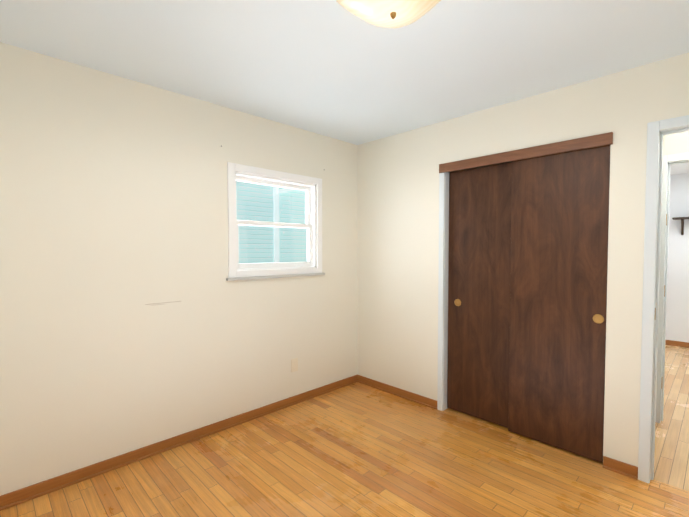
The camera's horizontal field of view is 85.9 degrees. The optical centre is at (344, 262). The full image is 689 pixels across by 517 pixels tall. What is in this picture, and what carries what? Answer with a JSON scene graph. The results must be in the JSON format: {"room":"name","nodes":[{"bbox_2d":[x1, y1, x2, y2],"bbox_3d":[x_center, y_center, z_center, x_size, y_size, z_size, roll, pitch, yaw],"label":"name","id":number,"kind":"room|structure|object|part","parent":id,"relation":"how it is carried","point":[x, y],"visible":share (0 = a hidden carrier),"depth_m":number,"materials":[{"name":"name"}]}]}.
{"room":"empty bedroom","nodes":[
{"label":"empty bedroom","id":0,"kind":"room"},
{"bbox_2d":[0,42,357,495],"bbox_3d":[-0.795,0.044,2.998,4.284,2.440,0.120,-2,3,-44],"label":"wall","id":1,"kind":"structure","parent":0,"point":[113,206],"depth_m":2.38,"materials":[{"name":"beige paint"}]},
{"bbox_2d":[0,375,357,510],"bbox_3d":[-1.023,1.238,2.714,3.264,0.072,0.023,-2,3,-44],"label":"baseboard","id":2,"kind":"structure","parent":1,"relation":"attached to","point":[22,495],"depth_m":2.45,"materials":[{"name":"brown wood"}]},
{"bbox_2d":[227,162,321,277],"bbox_3d":[-0.590,-0.335,3.175,0.937,0.875,0.137,-2,3,-44],"label":"window","id":3,"kind":"structure","parent":1,"relation":"in","point":[311,187],"depth_m":3.14,"materials":[{"name":"white paint"}]},
{"bbox_2d":[226,273,324,280],"bbox_3d":[-0.541,0.114,3.141,0.977,0.020,0.035,-2,3,-44],"label":"window sill","id":4,"kind":"structure","parent":1,"relation":"attached to","point":[265,277],"depth_m":3.07,"materials":[{"name":"white wood"}]},
{"bbox_2d":[291,358,297,371],"bbox_3d":[-0.443,0.908,3.282,0.072,0.116,0.009,-2,3,-44],"label":"electrical outlet plate","id":5,"kind":"object","parent":1,"relation":"attached to","point":[294,365],"visible":1,"depth_m":3.28,"materials":[{"name":"beige plastic"}]},
{"bbox_2d":[0,345,688,516],"bbox_3d":[2.449,1.340,2.237,7.790,0.100,5.811,-2,3,-44],"label":"floor","id":6,"kind":"structure","parent":0,"point":[357,449],"depth_m":2.26,"materials":[{"name":"brown wood"}]},
{"bbox_2d":[0,0,688,174],"bbox_3d":[2.449,-1.208,2.151,7.790,0.120,5.811,-2,3,-44],"label":"ceiling","id":7,"kind":"structure","parent":0,"point":[334,69],"depth_m":1.98,"materials":[{"name":"paint"}]},
{"bbox_2d":[336,0,440,27],"bbox_3d":[0.201,-1.065,1.518,0.340,0.124,0.340,-1,2,-34],"label":"shade","id":8,"kind":"object","parent":7,"relation":"attached to","point":[390,13],"visible":1,"depth_m":1.53,"materials":[{"name":"beige glass"}]},
{"bbox_2d":[357,53,688,466],"bbox_3d":[1.399,0.057,2.621,0.120,2.440,3.491,-2,3,-44],"label":"wall","id":9,"kind":"structure","parent":0,"point":[397,257],"depth_m":2.80,"materials":[{"name":"beige paint"}]},
{"bbox_2d":[357,374,436,409],"bbox_3d":[0.461,1.211,3.514,0.023,0.072,0.958,-2,3,-44],"label":"baseboard","id":10,"kind":"structure","parent":9,"relation":"attached to","point":[414,397],"depth_m":3.47,"materials":[{"name":"brown wood"}]},
{"bbox_2d":[437,172,449,410],"bbox_3d":[0.861,0.244,3.167,0.132,2.029,0.051,-2,3,-44],"label":"trim","id":11,"kind":"structure","parent":9,"relation":"attached to","point":[443,297],"depth_m":3.13,"materials":[{"name":"grey paint"}]},
{"bbox_2d":[447,162,511,427],"bbox_3d":[1.092,0.250,2.951,0.040,2.004,0.573,-2,3,-44],"label":"sliding closet door","id":12,"kind":"structure","parent":9,"relation":"in","point":[479,263],"depth_m":2.94,"materials":[{"name":"brown wood"}]},
{"bbox_3d":[0.943,0.331,3.083,0.006,0.062,0.062,-2,3,-44],"label":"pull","id":13,"kind":"part","parent":12,"relation":"part of","materials":[{"name":"gold metal"}]},
{"bbox_2d":[450,161,511,172],"bbox_3d":[1.274,-0.752,2.710,0.096,0.008,1.128,-2,3,-44],"label":"trim","id":14,"kind":"structure","parent":9,"relation":"attached to","point":[481,166],"depth_m":2.92,"materials":[{"name":"brown wood"}]},
{"bbox_2d":[439,132,612,172],"bbox_3d":[1.216,-0.774,2.680,0.020,0.073,1.195,-2,3,-44],"label":"trim","id":15,"kind":"structure","parent":9,"relation":"attached to","point":[598,140],"depth_m":2.57,"materials":[{"name":"brown wood"}]},
{"bbox_2d":[508,145,609,462],"bbox_3d":[1.442,0.264,2.535,0.040,2.004,0.591,-2,3,-44],"label":"sliding closet door","id":16,"kind":"structure","parent":9,"relation":"in","point":[559,260],"depth_m":2.50,"materials":[{"name":"brown wood"}]},
{"bbox_3d":[1.608,0.356,2.345,0.006,0.062,0.062,-2,3,-44],"label":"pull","id":17,"kind":"part","parent":16,"relation":"part of","materials":[{"name":"gold metal"}]},
{"bbox_2d":[603,456,637,479],"bbox_3d":[1.687,1.253,2.265,0.023,0.072,0.174,-2,3,-44],"label":"baseboard","id":18,"kind":"structure","parent":9,"relation":"attached to","point":[622,468],"depth_m":2.26,"materials":[{"name":"brown wood"}]},
{"bbox_2d":[638,115,688,482],"bbox_3d":[2.117,0.252,1.895,0.152,2.099,0.908,-2,3,-44],"label":"door frame","id":19,"kind":"structure","parent":9,"relation":"attached to","point":[657,131],"depth_m":2.15,"materials":[{"name":"grey paint"}]},
{"bbox_2d":[663,131,688,155],"bbox_3d":[3.154,0.067,2.310,0.120,2.440,4.990,-2,3,-44],"label":"wall","id":20,"kind":"structure","parent":0,"point":[677,143],"depth_m":2.83,"materials":[{"name":"beige paint"}]},
{"bbox_2d":[655,152,688,422],"bbox_3d":[2.823,0.226,2.653,0.152,2.099,0.903,-2,3,-44],"label":"door frame","id":21,"kind":"structure","parent":20,"relation":"attached to","point":[674,159],"depth_m":2.90,"materials":[{"name":"grey paint"}]},
{"bbox_2d":[661,214,666,388],"bbox_3d":[2.518,0.307,2.912,0.034,1.380,0.002,-2,3,-44],"label":"hinges","id":22,"kind":"object","parent":21,"relation":"attached to","point":[664,286],"visible":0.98,"depth_m":2.90,"materials":[{"name":"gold metal"}]},
{"bbox_2d":[666,173,688,342],"bbox_3d":[5.475,-0.009,4.584,0.120,2.440,4.750,-2,3,-44],"label":"wall","id":23,"kind":"structure","parent":0,"point":[677,317],"depth_m":5.25,"materials":[{"name":"white paint"}]},
{"bbox_2d":[665,340,688,347],"bbox_3d":[5.424,1.176,4.574,0.023,0.072,4.750,-2,3,-44],"label":"baseboard","id":24,"kind":"structure","parent":23,"relation":"attached to","point":[677,343],"depth_m":5.27,"materials":[{"name":"brown wood"}]},
{"bbox_2d":[672,217,688,234],"bbox_3d":[4.937,-0.499,4.888,0.200,0.240,0.900,-2,3,-44],"label":"shelf bracket","id":25,"kind":"object","parent":23,"relation":"attached to","point":[682,223],"visible":1,"depth_m":5.13,"materials":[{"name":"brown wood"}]},
{"label":"outside","id":26,"kind":"structure","parent":0,"visible":0},
{"bbox_3d":[1.633,1.814,4.836,22.000,0.020,22.000,-2,3,-44],"label":"lawn","id":27,"kind":"structure","parent":26,"visible":0},
{"bbox_2d":[236,181,306,262],"bbox_3d":[-1.238,-0.220,6.983,9.000,3.900,0.200,-2,3,-44],"label":"siding","id":28,"kind":"object","parent":27,"relation":"on","point":[245,246],"depth_m":6.68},
{"bbox_2d":[273,186,295,262],"bbox_3d":[-0.179,-0.247,7.810,3.030,3.900,0.100,-2,3,-44],"label":"trim","id":29,"kind":"structure","parent":28,"relation":"attached to","point":[276,235],"depth_m":6.78,"materials":[{"name":"white wood"}]}
]}

